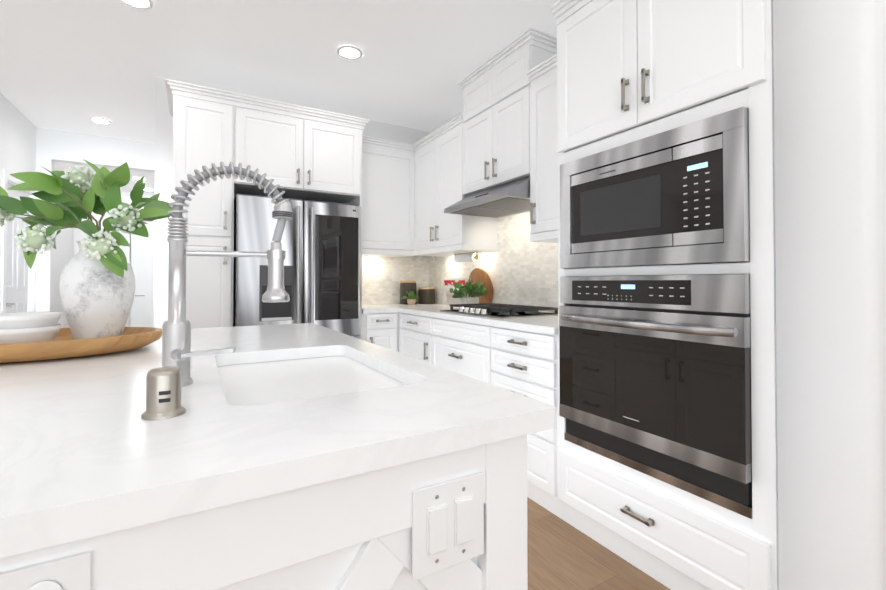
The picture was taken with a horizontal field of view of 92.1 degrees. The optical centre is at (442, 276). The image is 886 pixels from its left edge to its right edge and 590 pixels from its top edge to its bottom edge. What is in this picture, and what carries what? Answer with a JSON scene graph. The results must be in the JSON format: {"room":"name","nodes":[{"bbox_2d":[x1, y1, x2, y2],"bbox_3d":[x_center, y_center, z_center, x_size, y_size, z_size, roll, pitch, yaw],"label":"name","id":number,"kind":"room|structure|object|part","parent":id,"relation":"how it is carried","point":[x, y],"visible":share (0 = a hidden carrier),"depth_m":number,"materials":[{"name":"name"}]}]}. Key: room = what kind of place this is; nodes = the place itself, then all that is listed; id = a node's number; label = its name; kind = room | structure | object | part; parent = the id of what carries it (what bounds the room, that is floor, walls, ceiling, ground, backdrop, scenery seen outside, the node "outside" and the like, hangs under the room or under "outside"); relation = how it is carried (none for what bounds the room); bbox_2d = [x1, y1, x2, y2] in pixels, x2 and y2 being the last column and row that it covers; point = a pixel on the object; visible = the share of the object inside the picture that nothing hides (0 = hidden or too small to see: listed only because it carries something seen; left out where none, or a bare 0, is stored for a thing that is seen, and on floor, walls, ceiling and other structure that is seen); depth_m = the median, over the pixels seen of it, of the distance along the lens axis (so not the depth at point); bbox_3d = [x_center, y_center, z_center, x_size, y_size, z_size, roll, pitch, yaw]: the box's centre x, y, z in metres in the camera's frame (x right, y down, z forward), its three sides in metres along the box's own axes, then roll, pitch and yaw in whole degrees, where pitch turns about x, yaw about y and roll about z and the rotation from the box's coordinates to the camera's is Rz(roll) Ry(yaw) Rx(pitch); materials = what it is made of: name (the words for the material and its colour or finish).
{"room":"kitchen","nodes":[
{"label":"kitchen","id":0,"kind":"room"},
{"bbox_2d":[0,92,72,327],"bbox_3d":[-4.834,-0.154,5.369,0.120,2.740,4.850,0,-1,-30],"label":"wall","id":1,"kind":"structure","parent":0,"point":[17,141],"depth_m":4.05,"materials":[{"name":"white paint"}]},
{"bbox_2d":[1,169,36,312],"bbox_3d":[-4.023,0.143,3.992,0.143,2.110,0.900,0,-1,-30],"label":"door frame","id":2,"kind":"structure","parent":1,"relation":"attached to","point":[18,284],"depth_m":4.00,"materials":[{"name":"white wood"}]},
{"bbox_2d":[36,127,154,311],"bbox_3d":[-3.673,-0.162,4.755,1.270,2.740,0.120,0,-1,-30],"label":"wall","id":3,"kind":"structure","parent":0,"point":[53,146],"depth_m":4.55,"materials":[{"name":"white paint"}]},
{"bbox_2d":[55,162,154,192],"bbox_3d":[-4.383,-1.359,6.440,1.720,0.299,3.480,0,-1,-30],"label":"ceiling","id":4,"kind":"structure","parent":0,"point":[149,182],"depth_m":5.19,"materials":[{"name":"white paint"}]},
{"bbox_2d":[73,190,154,326],"bbox_3d":[-4.231,-0.142,6.281,1.840,2.740,0.120,0,-1,-30],"label":"wall","id":5,"kind":"structure","parent":0,"point":[141,313],"depth_m":6.13,"materials":[{"name":"white paint"}]},
{"bbox_2d":[124,220,153,326],"bbox_3d":[-4.155,0.173,6.307,0.900,2.110,0.143,0,-1,-30],"label":"door frame","id":6,"kind":"structure","parent":5,"relation":"attached to","point":[127,249],"depth_m":6.06,"materials":[{"name":"white wood"}]},
{"bbox_2d":[0,0,558,142],"bbox_3d":[-2.062,-1.596,2.170,8.600,0.060,13.200,0,-1,-30],"label":"ceiling","id":7,"kind":"structure","parent":0,"point":[71,65],"depth_m":2.98,"materials":[{"name":"white paint"}]},
{"bbox_2d":[89,117,111,123],"bbox_3d":[-3.373,-1.532,4.207,0.176,0.008,0.176,0,-1,-30],"label":"recessed light","id":8,"kind":"object","parent":7,"relation":"in","point":[100,120],"visible":0.98,"depth_m":4.20,"materials":[{"name":"white plastic"}]},
{"bbox_2d":[120,0,152,8],"bbox_3d":[-1.731,-1.555,2.397,0.176,0.008,0.176,0,-1,-30],"label":"recessed light","id":9,"kind":"object","parent":7,"relation":"in","point":[143,4],"visible":0.94,"depth_m":2.44,"materials":[{"name":"white"}]},
{"bbox_2d":[337,45,362,59],"bbox_3d":[-0.646,-1.548,2.958,0.176,0.008,0.176,0,-1,-30],"label":"recessed light","id":10,"kind":"object","parent":7,"relation":"in","point":[349,52],"visible":1,"depth_m":2.96,"materials":[{"name":"white"}]},
{"bbox_2d":[154,77,428,328],"bbox_3d":[-1.169,-0.172,3.989,2.530,2.740,0.120,0,-1,-30],"label":"wall","id":11,"kind":"structure","parent":0,"point":[164,150],"depth_m":3.33,"materials":[{"name":"white paint"}]},
{"bbox_2d":[234,106,361,339],"bbox_3d":[-1.215,-0.008,3.509,0.949,2.399,0.659,0,-1,-30],"label":"upper cabinet","id":12,"kind":"object","parent":11,"relation":"attached to","point":[298,158],"visible":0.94,"depth_m":3.27,"materials":[{"name":"white paint"}]},
{"bbox_2d":[362,139,417,254],"bbox_3d":[-0.601,-0.716,4.055,0.648,0.950,0.350,0,-1,-30],"label":"upper cabinet","id":13,"kind":"object","parent":11,"relation":"attached to","point":[387,169],"depth_m":3.91,"materials":[{"name":"white paint"}]},
{"bbox_2d":[362,256,425,304],"bbox_3d":[-0.564,-0.171,4.264,0.930,0.895,0.012,0,-1,-30],"label":"tile backsplash","id":14,"kind":"structure","parent":11,"relation":"attached to","point":[378,286],"depth_m":4.26,"materials":[{"name":"tile"}]},
{"bbox_2d":[392,268,398,279],"bbox_3d":[-0.477,-0.026,4.301,0.072,0.115,0.007,0,-1,-30],"label":"outlet","id":15,"kind":"object","parent":14,"relation":"attached to","point":[395,273],"visible":1,"depth_m":4.30,"materials":[{"name":"white plastic"}]},
{"bbox_2d":[429,110,462,133],"bbox_3d":[0.716,-0.183,3.144,0.120,2.740,3.475,0,-1,-30],"label":"wall","id":16,"kind":"structure","parent":0,"point":[449,119],"depth_m":4.20,"materials":[{"name":"white paint"}]},
{"bbox_2d":[414,119,496,254],"bbox_3d":[0.082,-0.720,3.773,0.350,0.950,0.866,0,-1,-30],"label":"upper cabinet","id":17,"kind":"object","parent":16,"relation":"attached to","point":[437,161],"depth_m":3.57,"materials":[{"name":"white paint"}]},
{"bbox_2d":[453,252,477,262],"bbox_3d":[0.192,-0.161,3.687,0.068,0.078,0.350,0,-1,-30],"label":"paper towel holder","id":18,"kind":"object","parent":17,"relation":"attached to","point":[465,257],"visible":1,"depth_m":3.64,"materials":[{"name":"white paper"}]},
{"bbox_2d":[426,211,557,312],"bbox_3d":[0.463,-0.182,3.447,0.011,0.895,2.458,0,-1,-30],"label":"tile backsplash","id":19,"kind":"structure","parent":16,"relation":"attached to","point":[518,267],"depth_m":3.29,"materials":[{"name":"tile"}]},
{"bbox_2d":[458,35,556,198],"bbox_3d":[0.493,-1.049,3.070,0.350,0.840,0.766,0,-1,-30],"label":"upper cabinet","id":20,"kind":"object","parent":16,"relation":"attached to","point":[502,129],"depth_m":2.91,"materials":[{"name":"white paint"}]},
{"bbox_2d":[444,175,529,217],"bbox_3d":[0.418,-0.553,3.019,0.515,0.151,0.760,0,-1,-30],"label":"under-cabinet range hood","id":21,"kind":"object","parent":20,"relation":"attached to","point":[507,199],"visible":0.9,"depth_m":2.89,"materials":[{"name":"silver metal"}]},
{"bbox_2d":[526,63,557,238],"bbox_3d":[0.811,-0.737,2.520,0.350,0.950,0.493,0,-1,-30],"label":"upper cabinet","id":22,"kind":"object","parent":16,"relation":"attached to","point":[541,89],"depth_m":2.55,"materials":[{"name":"white paint"}]},
{"bbox_2d":[527,497,670,589],"bbox_3d":[-2.062,1.203,2.133,8.600,0.060,13.200,0,-1,-30],"label":"floor","id":23,"kind":"structure","parent":0,"point":[562,554],"depth_m":1.74,"materials":[{"name":"brown wood"}]},
{"bbox_2d":[169,86,236,328],"bbox_3d":[-1.793,-0.028,3.190,0.370,2.430,0.628,0,-1,-30],"label":"tall cabinet","id":24,"kind":"object","parent":23,"relation":"on","point":[203,124],"depth_m":2.94,"materials":[{"name":"white paint"}]},
{"bbox_2d":[0,356,527,589],"bbox_3d":[-1.341,0.713,0.878,2.502,0.887,1.746,0,-1,-30],"label":"base cabinet","id":25,"kind":"object","parent":23,"relation":"on","point":[353,532],"visible":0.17,"depth_m":0.59,"materials":[{"name":"white paint"}]},
{"bbox_2d":[0,551,91,589],"bbox_3d":[-0.395,0.345,0.421,0.074,0.121,0.010,0,-1,-30],"label":"outlet","id":26,"kind":"object","parent":25,"relation":"attached to","point":[72,572],"visible":1,"depth_m":0.42,"materials":[{"name":"white plastic"}]},
{"bbox_2d":[0,323,554,557],"bbox_3d":[-1.334,0.211,0.898,2.505,0.115,1.790,0,-1,-30],"label":"countertop","id":27,"kind":"structure","parent":25,"relation":"on","point":[86,451],"depth_m":0.65,"materials":[{"name":"stone"}]},
{"bbox_2d":[0,327,161,362],"bbox_3d":[-1.282,0.207,1.281,0.750,0.060,0.465,0,-1,-30],"label":"tray","id":28,"kind":"object","parent":27,"relation":"on","point":[64,343],"visible":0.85,"depth_m":1.21,"materials":[{"name":"brown wood"}]},
{"bbox_2d":[0,312,61,343],"bbox_3d":[-1.209,0.164,1.226,0.170,0.114,0.170,0,-1,-30],"label":"stacked bowls","id":29,"kind":"object","parent":28,"relation":"on","point":[20,327],"visible":0.81,"depth_m":1.19,"materials":[{"name":"white ceramic"}]},
{"bbox_2d":[59,241,135,338],"bbox_3d":[-1.134,0.054,1.407,0.196,0.334,0.196,0,-1,-30],"label":"ceramic vase","id":30,"kind":"object","parent":28,"relation":"on","point":[97,296],"visible":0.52,"depth_m":1.34,"materials":[{"name":"white ceramic"}]},
{"bbox_2d":[0,159,173,277],"bbox_3d":[-1.194,-0.190,1.415,0.564,0.392,0.478,0,-1,-30],"label":"flowering branches","id":31,"kind":"object","parent":30,"relation":"in","point":[73,198],"visible":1,"depth_m":1.36,"materials":[{"name":"green plant"}]},
{"bbox_3d":[-0.464,0.191,0.710,0.062,0.078,0.062,0,-1,-30],"label":"air gap cap","id":32,"kind":"part","parent":27,"relation":"part of","materials":[{"name":"silver metal"}]},
{"bbox_2d":[162,161,292,386],"bbox_3d":[-0.473,-0.013,0.950,0.264,0.492,0.113,0,-1,-30],"label":"pull-down faucet","id":33,"kind":"object","parent":27,"relation":"on","point":[176,340],"visible":1,"depth_m":0.92,"materials":[{"name":"silver metal"}]},
{"bbox_2d":[412,471,483,580],"bbox_3d":[0.011,0.381,0.656,0.126,0.130,0.012,0,-1,-30],"label":"light switch","id":34,"kind":"object","parent":25,"relation":"attached to","point":[447,523],"visible":1,"depth_m":0.65,"materials":[{"name":"white plastic"}]},
{"bbox_2d":[233,194,360,338],"bbox_3d":[-1.191,0.303,3.442,0.906,1.775,0.733,0,-1,-30],"label":"refrigerator","id":35,"kind":"object","parent":23,"relation":"on","point":[321,243],"visible":0.46,"depth_m":3.19,"materials":[{"name":"grey metal"}]},
{"bbox_2d":[362,312,397,351],"bbox_3d":[-0.665,0.752,3.836,0.340,0.888,0.629,0,-1,-30],"label":"base cabinet","id":36,"kind":"object","parent":23,"relation":"on","point":[380,329],"depth_m":3.57,"materials":[{"name":"white paint"}]},
{"bbox_2d":[398,312,425,361],"bbox_3d":[0.041,0.748,3.546,0.628,0.888,0.559,0,-1,-30],"label":"base cabinet","id":37,"kind":"object","parent":23,"relation":"on","point":[411,327],"depth_m":3.42,"materials":[{"name":"white paint"}]},
{"bbox_2d":[362,303,557,334],"bbox_3d":[0.058,0.281,3.205,0.947,0.037,2.457,0,-1,-30],"label":"countertop","id":38,"kind":"structure","parent":37,"relation":"on","point":[546,325],"depth_m":2.73,"materials":[{"name":"stone"}]},
{"bbox_2d":[400,280,416,303],"bbox_3d":[-0.346,0.157,4.260,0.164,0.237,0.164,0,-1,-30],"label":"canister","id":39,"kind":"object","parent":38,"relation":"on","point":[406,286],"visible":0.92,"depth_m":4.19,"materials":[{"name":"brown"}]},
{"bbox_2d":[401,291,418,304],"bbox_3d":[-0.305,0.204,4.089,0.186,0.138,0.176,0,-1,-30],"label":"potted plant","id":40,"kind":"object","parent":38,"relation":"on","point":[411,300],"visible":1,"depth_m":4.07,"materials":[{"name":"green plant"}]},
{"bbox_2d":[418,287,434,303],"bbox_3d":[-0.162,0.190,4.292,0.172,0.172,0.172,0,-1,-30],"label":"canister","id":41,"kind":"object","parent":38,"relation":"on","point":[426,295],"visible":1,"depth_m":4.22,"materials":[{"name":"brown"}]},
{"bbox_2d":[444,278,466,304],"bbox_3d":[0.128,0.142,3.906,0.074,0.266,0.356,0,-1,-30],"label":"cookbook","id":42,"kind":"object","parent":38,"relation":"on","point":[449,283],"visible":0.52,"depth_m":3.95,"materials":[{"name":"white paper"}]},
{"bbox_2d":[450,278,486,303],"bbox_3d":[0.188,0.139,3.429,0.352,0.252,0.295,0,-1,-30],"label":"potted plant","id":43,"kind":"object","parent":38,"relation":"on","point":[469,289],"visible":0.92,"depth_m":3.36,"materials":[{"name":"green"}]},
{"bbox_2d":[468,268,492,302],"bbox_3d":[0.315,0.097,3.611,0.070,0.337,0.340,0,-1,-30],"label":"round cutting board","id":44,"kind":"object","parent":38,"relation":"on","point":[478,275],"visible":0.46,"depth_m":3.55,"materials":[{"name":"brown wood"}]},
{"bbox_2d":[440,303,557,318],"bbox_3d":[0.381,0.233,2.988,0.500,0.052,0.760,0,-1,-30],"label":"gas cooktop","id":45,"kind":"object","parent":38,"relation":"in","point":[501,311],"visible":0.98,"depth_m":2.81,"materials":[{"name":"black metal"}]},
{"bbox_2d":[426,316,485,382],"bbox_3d":[0.364,0.741,2.989,0.628,0.888,0.730,0,-1,-30],"label":"base cabinet","id":46,"kind":"object","parent":23,"relation":"on","point":[459,347],"depth_m":2.83,"materials":[{"name":"white paint"}]},
{"bbox_2d":[486,325,560,517],"bbox_3d":[0.681,0.734,2.444,0.628,0.888,0.529,0,-1,-30],"label":"base cabinet","id":47,"kind":"object","parent":23,"relation":"on","point":[523,363],"depth_m":2.19,"materials":[{"name":"white paint"}]},
{"bbox_2d":[550,0,778,589],"bbox_3d":[1.038,-0.071,1.812,0.660,2.480,0.940,0,-1,-30],"label":"tall cabinet","id":48,"kind":"object","parent":23,"relation":"on","point":[629,71],"visible":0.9,"depth_m":1.55,"materials":[{"name":"white paint"}]},
{"bbox_2d":[560,106,749,267],"bbox_3d":[0.961,-0.287,1.810,0.478,0.491,0.788,0,-1,-30],"label":"built-in microwave","id":49,"kind":"object","parent":48,"relation":"in","point":[679,195],"visible":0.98,"depth_m":1.59,"materials":[{"name":"grey metal"}]},
{"bbox_2d":[559,274,751,518],"bbox_3d":[0.973,0.386,1.809,0.649,0.773,0.789,0,-1,-30],"label":"wall oven","id":50,"kind":"object","parent":48,"relation":"in","point":[655,376],"visible":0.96,"depth_m":1.57,"materials":[{"name":"grey"}]},
{"bbox_2d":[773,0,885,589],"bbox_3d":[1.959,-0.202,1.721,2.080,2.740,0.220,0,-1,-30],"label":"wall","id":51,"kind":"structure","parent":0,"point":[829,64],"depth_m":1.18,"materials":[{"name":"white paint"}]}
]}

